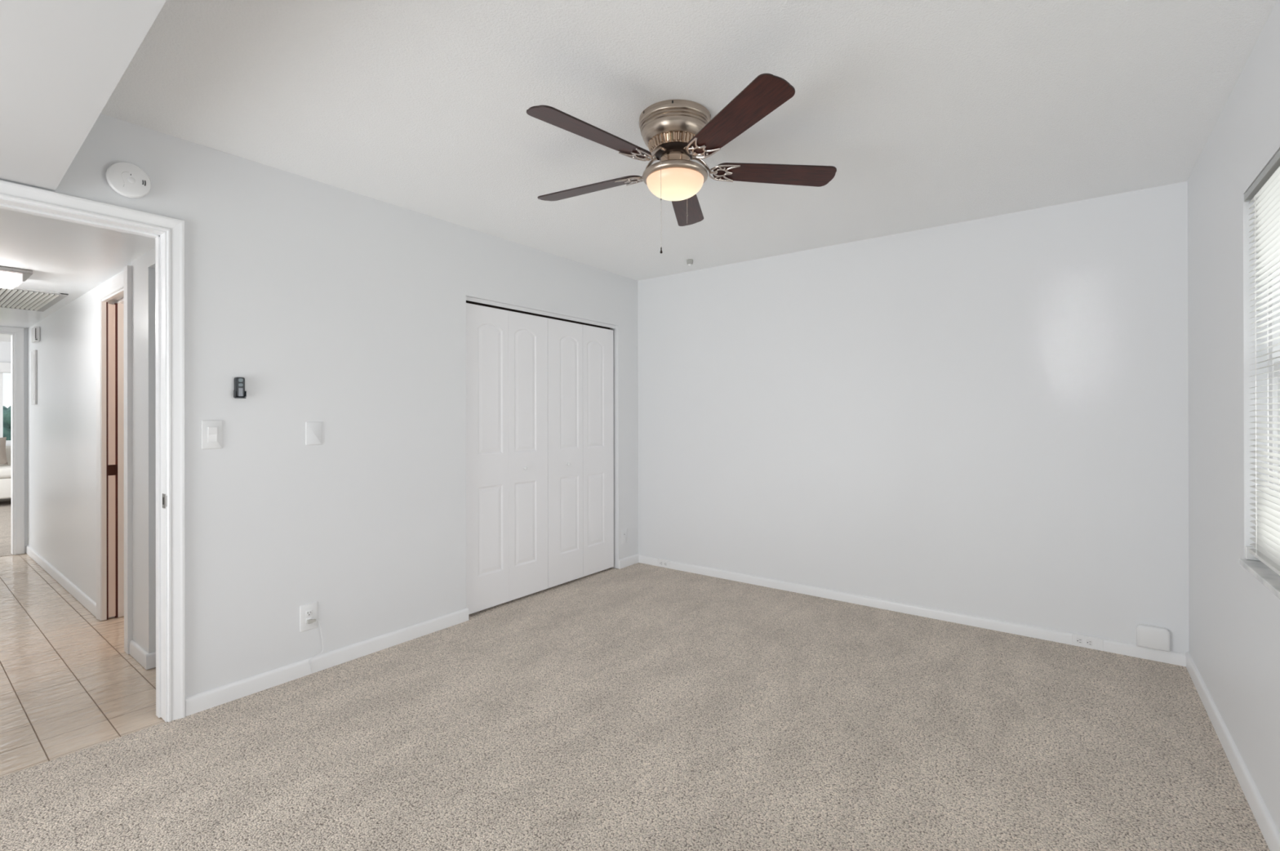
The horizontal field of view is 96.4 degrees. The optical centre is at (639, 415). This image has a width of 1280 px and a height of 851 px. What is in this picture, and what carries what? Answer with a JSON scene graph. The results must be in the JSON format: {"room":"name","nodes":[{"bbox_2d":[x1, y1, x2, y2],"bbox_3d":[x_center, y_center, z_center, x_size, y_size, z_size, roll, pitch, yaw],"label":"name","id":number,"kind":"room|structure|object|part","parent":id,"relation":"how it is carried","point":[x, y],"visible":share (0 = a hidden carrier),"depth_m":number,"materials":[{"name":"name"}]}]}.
{"room":"empty bedroom","nodes":[
{"label":"empty bedroom","id":0,"kind":"room"},
{"bbox_2d":[0,341,10,499],"bbox_3d":[-8.104,0.066,6.854,5.420,2.440,5.408,0,0,37],"label":"wall","id":1,"kind":"structure","parent":0,"point":[5,347],"depth_m":8.88,"materials":[{"name":"white paint"}]},
{"bbox_2d":[0,361,10,443],"bbox_3d":[-10.040,-0.198,8.624,0.150,1.260,3.500,0,0,37],"label":"window","id":2,"kind":"structure","parent":1,"relation":"in","point":[5,367],"depth_m":8.86,"materials":[{"name":"white paint"}]},
{"bbox_2d":[0,334,10,342],"bbox_3d":[-8.115,-1.204,6.861,5.400,0.100,5.408,0,0,37],"label":"ceiling","id":3,"kind":"structure","parent":0,"point":[4,338],"depth_m":8.50,"materials":[{"name":"white paint"}]},
{"bbox_2d":[24,328,27,552],"bbox_3d":[-6.113,0.230,4.938,0.104,2.100,1.343,0,0,37],"label":"wall","id":4,"kind":"structure","parent":0,"point":[25,329],"depth_m":5.35,"materials":[{"name":"white paint"}]},
{"bbox_2d":[0,325,24,554],"bbox_3d":[-6.084,0.229,4.967,0.125,2.101,1.008,0,0,37],"label":"door frame","id":5,"kind":"structure","parent":4,"relation":"attached to","point":[17,334],"depth_m":5.30,"materials":[{"name":"white paint"}]},
{"bbox_2d":[0,208,155,328],"bbox_3d":[-3.969,-0.876,3.886,4.800,0.100,2.243,0,0,37],"label":"ceiling","id":6,"kind":"structure","parent":0,"point":[73,259],"depth_m":2.94,"materials":[{"name":"white paint"}]},
{"bbox_2d":[0,266,32,288],"bbox_3d":[-3.661,-0.784,3.225,0.300,0.085,0.300,0,0,37],"label":"hall ceiling light","id":7,"kind":"object","parent":6,"relation":"attached to","point":[11,277],"visible":1,"depth_m":3.22,"materials":[{"name":"white glass"}]},
{"bbox_3d":[-3.661,-0.773,3.225,0.230,0.063,0.230,0,0,37],"label":"lamp shade","id":8,"kind":"part","parent":7,"relation":"part of","materials":[{"name":"white glass"}]},
{"bbox_3d":[-3.661,-0.816,3.225,0.300,0.022,0.300,0,0,37],"label":"plate","id":9,"kind":"part","parent":7,"relation":"part of","materials":[{"name":"silver metal"}]},
{"bbox_2d":[0,287,68,311],"bbox_3d":[-4.516,-0.818,3.851,1.000,0.014,0.820,0,0,37],"label":"ceiling vent","id":10,"kind":"object","parent":6,"relation":"in","point":[15,298],"visible":0.98,"depth_m":3.99,"materials":[{"name":"white metal"}]},
{"bbox_2d":[0,0,166,191],"bbox_3d":[-1.468,-1.005,0.160,3.473,0.340,2.291,0,0,37],"label":"ceiling","id":11,"kind":"structure","parent":0,"point":[62,61],"depth_m":1.39,"materials":[{"name":"grey paint"}]},
{"bbox_2d":[27,247,155,653],"bbox_3d":[-3.672,0.224,4.277,4.800,2.100,0.785,0,0,37],"label":"wall","id":12,"kind":"structure","parent":0,"point":[62,423],"depth_m":3.90,"materials":[{"name":"white paint"}]},
{"bbox_2d":[31,349,36,404],"bbox_3d":[-5.390,-0.342,5.091,0.190,0.480,0.018,0,0,37],"label":"electrical panel cover","id":13,"kind":"object","parent":12,"relation":"attached to","point":[33,353],"visible":1,"depth_m":5.05,"materials":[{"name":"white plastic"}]},
{"bbox_2d":[31,325,39,342],"bbox_3d":[-5.262,-0.707,4.987,0.201,0.130,0.032,0,0,37],"label":"door chime","id":14,"kind":"object","parent":12,"relation":"attached to","point":[36,330],"visible":1,"depth_m":4.93,"materials":[{"name":"white plastic"}]},
{"bbox_2d":[26,544,155,669],"bbox_3d":[-3.878,1.238,4.406,4.101,0.074,0.768,0,0,37],"label":"baseboard","id":15,"kind":"structure","parent":12,"relation":"attached to","point":[148,660],"depth_m":3.88,"materials":[{"name":"white paint"}]},
{"bbox_2d":[106,302,118,619],"bbox_3d":[-3.437,0.280,3.689,0.304,1.985,0.053,0,0,37],"label":"door","id":16,"kind":"structure","parent":12,"relation":"in","point":[111,309],"depth_m":3.60,"materials":[{"name":"beige wood"}]},
{"bbox_3d":[-3.439,0.279,3.689,0.302,1.963,0.034,0,0,37],"label":"panel","id":17,"kind":"part","parent":16,"relation":"part of","materials":[{"name":"beige wood"}]},
{"bbox_3d":[-3.320,0.340,3.603,0.014,0.066,0.042,0,0,37],"label":"edge pull","id":18,"kind":"part","parent":16,"relation":"part of","materials":[{"name":"brown metal"}]},
{"bbox_2d":[95,265,132,653],"bbox_3d":[-3.021,0.234,3.364,0.922,2.075,0.150,0,0,37],"label":"door frame","id":19,"kind":"structure","parent":12,"relation":"attached to","point":[122,283],"depth_m":3.56,"materials":[{"name":"white paint"}]},
{"bbox_2d":[0,113,638,697],"bbox_3d":[-1.852,0.049,2.618,0.104,2.440,5.963,0,0,37],"label":"wall","id":20,"kind":"structure","parent":0,"point":[344,310],"depth_m":2.89,"materials":[{"name":"white paint"}]},
{"bbox_2d":[0,179,185,721],"bbox_3d":[-2.250,0.222,2.078,0.125,2.094,0.940,0,0,37],"label":"door frame","id":21,"kind":"structure","parent":20,"relation":"attached to","point":[175,228],"depth_m":2.39,"materials":[{"name":"white paint"}]},
{"bbox_2d":[162,493,167,508],"bbox_3d":[-1.978,0.353,2.386,0.040,0.060,0.012,0,0,37],"label":"strike plate","id":22,"kind":"object","parent":21,"relation":"attached to","point":[164,496],"visible":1,"depth_m":2.37,"materials":[{"name":"silver metal"}]},
{"bbox_2d":[105,161,151,198],"bbox_3d":[-2.026,-0.934,2.270,0.041,0.135,0.135,0,0,37],"label":"detector","id":23,"kind":"object","parent":20,"relation":"attached to","point":[128,180],"visible":1,"depth_m":2.26,"materials":[{"name":"white plastic"}]},
{"bbox_2d":[201,419,222,448],"bbox_3d":[-1.867,0.081,2.501,0.013,0.125,0.077,0,0,37],"label":"light switch","id":24,"kind":"object","parent":20,"relation":"attached to","point":[211,430],"visible":1,"depth_m":2.50,"materials":[{"name":"white plastic"}]},
{"bbox_3d":[-1.867,0.081,2.501,0.001,0.071,0.037,0,0,37],"label":"switch frame","id":25,"kind":"part","parent":24,"relation":"part of","materials":[{"name":"white plastic"}]},
{"bbox_2d":[233,377,246,398],"bbox_3d":[-1.801,-0.127,2.577,0.028,0.094,0.044,0,0,37],"label":"remote control","id":26,"kind":"object","parent":20,"relation":"attached to","point":[239,392],"visible":1,"depth_m":2.57,"materials":[{"name":"black plastic"}]},
{"bbox_3d":[-1.791,-0.107,2.569,0.001,0.037,0.016,0,0,37],"label":"label panel","id":27,"kind":"part","parent":26,"relation":"part of","materials":[{"name":"grey"}]},
{"bbox_2d":[299,601,317,631],"bbox_3d":[-1.629,0.988,2.817,0.008,0.128,0.080,0,0,37],"label":"power outlet","id":28,"kind":"object","parent":20,"relation":"attached to","point":[309,611],"visible":1,"depth_m":2.81,"materials":[{"name":"white plastic"}]},
{"bbox_2d":[305,608,312,616],"bbox_3d":[-1.627,0.969,2.816,0.003,0.029,0.031,0,0,37],"label":"receptacle","id":29,"kind":"object","parent":28,"relation":"attached to","point":[308,612],"depth_m":2.81,"materials":[{"name":"grey plastic"}]},
{"bbox_2d":[306,618,323,673],"bbox_3d":[-1.604,1.133,2.831,0.016,0.268,0.076,0,0,37],"label":"cable","id":30,"kind":"object","parent":28,"relation":"attached to","point":[309,620],"visible":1,"depth_m":2.82,"materials":[{"name":"grey plastic"}]},
{"bbox_2d":[305,422,321,444],"bbox_3d":[-1.617,0.087,2.840,0.005,0.115,0.076,0,0,37],"label":"blank wall plate","id":31,"kind":"object","parent":20,"relation":"attached to","point":[313,429],"visible":1,"depth_m":2.84,"materials":[{"name":"white paint"}]},
{"bbox_2d":[185,553,639,715],"bbox_3d":[-1.772,1.231,2.623,0.013,0.075,5.859,0,0,37],"label":"baseboard","id":32,"kind":"structure","parent":20,"relation":"attached to","point":[206,700],"depth_m":2.85,"materials":[{"name":"white paint"}]},
{"bbox_2d":[466,296,615,329],"bbox_3d":[-0.674,-0.731,4.188,0.049,0.040,1.494,0,0,37],"label":"door track","id":33,"kind":"object","parent":20,"relation":"attached to","point":[468,300],"visible":0.73,"depth_m":4.07,"materials":[{"name":"white paint"}]},
{"bbox_2d":[466,302,547,613],"bbox_3d":[-0.891,0.263,3.873,0.057,2.010,0.724,0,0,37],"label":"door","id":34,"kind":"structure","parent":33,"relation":"hanging from","point":[507,351],"depth_m":3.85,"materials":[{"name":"white paint"}]},
{"bbox_2d":[547,318,613,587],"bbox_3d":[-0.448,0.262,4.462,0.057,2.010,0.745,0,0,37],"label":"door","id":35,"kind":"structure","parent":33,"relation":"hanging from","point":[580,434],"depth_m":4.43,"materials":[{"name":"white paint"}]},
{"bbox_2d":[621,528,626,544],"bbox_3d":[-0.132,1.012,4.807,0.007,0.120,0.076,0,0,37],"label":"wall plate","id":36,"kind":"object","parent":20,"relation":"attached to","point":[624,532],"visible":1,"depth_m":4.81,"materials":[{"name":"white paint"}]},
{"bbox_2d":[0,498,1270,850],"bbox_3d":[-4.494,1.326,4.611,13.673,0.100,5.959,0,0,37],"label":"floor","id":37,"kind":"structure","parent":0,"point":[638,706],"depth_m":2.24,"materials":[{"name":"beige carpet"}]},
{"bbox_2d":[0,445,10,498],"bbox_3d":[-9.446,0.870,8.303,0.860,0.840,2.200,0,0,37],"label":"sofa","id":38,"kind":"object","parent":37,"relation":"on","point":[5,469],"visible":0.02,"depth_m":8.17,"materials":[{"name":"white fabric"}]},
{"bbox_2d":[0,436,8,464],"bbox_3d":[-9.495,0.515,8.314,0.175,0.408,0.420,0,0,33],"label":"throw pillow","id":39,"kind":"object","parent":38,"relation":"on","point":[3,460],"visible":1,"depth_m":8.43,"materials":[{"name":"beige fabric"}]},
{"bbox_2d":[0,465,10,478],"bbox_3d":[-9.438,0.813,8.297,0.840,0.145,1.760,0,0,37],"label":"seat cushion","id":40,"kind":"object","parent":38,"relation":"on","point":[5,470],"depth_m":8.16,"materials":[{"name":"white fabric"}]},
{"bbox_3d":[-9.454,1.035,8.309,0.840,0.290,2.200,0,0,37],"label":"seat","id":41,"kind":"part","parent":38,"relation":"part of","materials":[{"name":"white fabric"}]},
{"bbox_3d":[-9.686,0.671,8.484,0.260,0.440,2.200,0,0,37],"label":"backrest","id":42,"kind":"part","parent":38,"relation":"part of","materials":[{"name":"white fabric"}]},
{"bbox_2d":[100,0,1277,280],"bbox_3d":[-0.395,-1.226,1.585,3.681,0.100,6.067,0,0,37],"label":"ceiling","id":43,"kind":"structure","parent":0,"point":[926,113],"depth_m":2.12,"materials":[{"name":"white paint"}]},
{"bbox_2d":[526,73,836,253],"bbox_3d":[0.102,-0.893,2.266,1.251,0.567,1.257,0,0,37],"label":"ceiling fan","id":44,"kind":"object","parent":43,"relation":"hanging from","point":[674,132],"visible":1,"depth_m":2.16,"materials":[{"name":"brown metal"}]},
{"bbox_3d":[-0.159,-0.978,1.988,0.506,0.006,0.132,0,12,-43],"label":"fan blade","id":45,"kind":"part","parent":44,"relation":"part of","materials":[{"name":"brown wood"}]},
{"bbox_3d":[-0.218,-0.977,2.464,0.506,0.006,0.132,0,12,29],"label":"fan blade","id":46,"kind":"part","parent":44,"relation":"part of","materials":[{"name":"brown wood"}]},
{"bbox_3d":[0.139,-0.899,2.267,0.227,0.071,0.227,0,0,37],"label":"lamp shade","id":47,"kind":"part","parent":44,"relation":"part of","materials":[{"name":"white glass"}]},
{"bbox_3d":[0.216,-0.978,2.668,0.132,0.006,0.506,-12,-2,11],"label":"fan blade","id":48,"kind":"part","parent":44,"relation":"part of","materials":[{"name":"brown wood"}]},
{"bbox_3d":[0.312,-0.979,1.898,0.132,0.006,0.506,13,-6,-25],"label":"fan blade","id":49,"kind":"part","parent":44,"relation":"part of","materials":[{"name":"brown wood"}]},
{"bbox_3d":[0.544,-0.979,2.318,0.506,0.006,0.132,0,-12,-7],"label":"fan blade","id":50,"kind":"part","parent":44,"relation":"part of","materials":[{"name":"brown wood"}]},
{"bbox_2d":[686,258,693,266],"bbox_3d":[0.377,-1.151,4.312,0.049,0.046,0.049,0,0,37],"label":"button","id":51,"kind":"object","parent":43,"relation":"attached to","point":[690,261],"visible":1,"depth_m":4.30,"materials":[{"name":"grey plastic"}]},
{"bbox_2d":[637,181,1189,653],"bbox_3d":[1.401,0.043,3.966,3.681,2.440,0.104,0,0,37],"label":"wall","id":52,"kind":"structure","parent":0,"point":[988,417],"depth_m":3.53,"materials":[{"name":"white paint"}]},
{"bbox_2d":[657,558,671,568],"bbox_3d":[0.200,1.234,4.795,0.126,0.064,0.017,0,0,37],"label":"baseboard outlet","id":53,"kind":"object","parent":52,"relation":"attached to","point":[660,562],"visible":1,"depth_m":4.79,"materials":[{"name":"white paint"}]},
{"bbox_2d":[638,555,1186,666],"bbox_3d":[1.369,1.232,3.918,3.447,0.062,0.013,0,0,37],"label":"baseboard","id":54,"kind":"structure","parent":52,"relation":"attached to","point":[1111,646],"depth_m":3.57,"materials":[{"name":"white paint"}]},
{"bbox_2d":[1071,632,1097,649],"bbox_3d":[2.423,1.228,3.122,0.109,0.064,0.017,0,0,37],"label":"baseboard outlet","id":55,"kind":"object","parent":52,"relation":"attached to","point":[1077,639],"visible":1,"depth_m":3.12,"materials":[{"name":"white paint"}]},
{"bbox_2d":[1076,637,1082,644],"bbox_3d":[2.401,1.229,3.129,0.027,0.031,0.002,0,0,37],"label":"receptacle","id":56,"kind":"object","parent":55,"relation":"attached to","point":[1079,640],"depth_m":3.13,"materials":[{"name":"grey plastic"}]},
{"bbox_2d":[1086,639,1093,645],"bbox_3d":[2.436,1.229,3.103,0.027,0.031,0.002,0,0,37],"label":"receptacle","id":57,"kind":"object","parent":55,"relation":"attached to","point":[1089,642],"depth_m":3.10,"materials":[{"name":"grey plastic"}]},
{"bbox_2d":[1097,636,1102,650],"bbox_3d":[2.476,1.227,3.082,0.025,0.064,0.016,0,0,37],"label":"joint","id":58,"kind":"object","parent":52,"relation":"attached to","point":[1100,640],"visible":1,"depth_m":3.08,"materials":[{"name":"white paint"}]},
{"bbox_2d":[1135,622,1170,651],"bbox_3d":[2.637,1.138,2.944,0.132,0.114,0.043,0,0,37],"label":"wall box","id":59,"kind":"object","parent":52,"relation":"attached to","point":[1150,636],"visible":1,"depth_m":2.93,"materials":[{"name":"white plastic"}]},
{"bbox_2d":[1187,0,1279,832],"bbox_3d":[1.075,0.040,0.479,0.200,2.440,6.067,0,0,37],"label":"wall","id":60,"kind":"structure","parent":0,"point":[1234,619],"depth_m":2.08,"materials":[{"name":"white paint"}]},
{"bbox_2d":[1185,651,1279,850],"bbox_3d":[0.993,1.223,0.542,0.013,0.075,5.859,0,0,37],"label":"baseboard","id":61,"kind":"structure","parent":60,"relation":"attached to","point":[1266,824],"depth_m":1.99,"materials":[{"name":"white paint"}]},
{"bbox_2d":[1239,558,1279,599],"bbox_3d":[1.568,0.497,1.260,0.070,0.019,1.698,0,0,37],"label":"window sill","id":62,"kind":"structure","parent":60,"relation":"attached to","point":[1262,572],"depth_m":1.77,"materials":[{"name":"white stone"}]},
{"bbox_2d":[1244,546,1260,560],"bbox_3d":[2.081,0.465,1.931,0.056,0.044,0.012,0,0,37],"label":"block","id":63,"kind":"object","parent":62,"relation":"on","point":[1248,555],"visible":0.49,"depth_m":1.94,"materials":[{"name":"white plastic"}]},
{"bbox_2d":[1244,149,1279,575],"bbox_3d":[1.569,-0.147,1.260,0.049,1.217,1.680,0,0,37],"label":"window blind","id":64,"kind":"object","parent":60,"relation":"attached to","point":[1264,191],"visible":1,"depth_m":1.80,"materials":[{"name":"white plastic"}]},
{"bbox_3d":[2.010,-0.132,1.851,0.028,1.170,0.001,0,0,37],"label":"ladder cord","id":65,"kind":"part","parent":64,"relation":"part of","materials":[{"name":"white fabric"}]},
{"bbox_3d":[1.568,0.456,1.261,0.027,0.012,1.668,0,0,37],"label":"rail","id":66,"kind":"part","parent":64,"relation":"part of","materials":[{"name":"white plastic"}]},
{"bbox_2d":[1269,253,1279,504],"bbox_3d":[1.623,-0.134,1.219,0.066,1.244,1.700,0,0,37],"label":"window","id":67,"kind":"structure","parent":60,"relation":"in","point":[1277,380],"depth_m":1.89,"materials":[{"name":"white paint"}]},
{"bbox_3d":[1.617,0.138,1.224,0.041,0.630,1.640,0,0,37],"label":"sash","id":68,"kind":"part","parent":67,"relation":"part of","materials":[{"name":"white paint"}]},
{"label":"outside","id":69,"kind":"structure","parent":0,"visible":0},
{"bbox_3d":[-4.368,1.511,15.809,100.000,0.150,100.000,0,0,37],"label":"lawn","id":70,"kind":"structure","parent":69,"visible":0},
{"bbox_2d":[3,405,10,439],"bbox_3d":[-26.459,0.599,25.541,2.774,2.593,16.681,0,0,37],"label":"hedge","id":71,"kind":"object","parent":70,"relation":"on","point":[6,411],"visible":0.02,"depth_m":23.92,"materials":[{"name":"green plant"}]}
]}

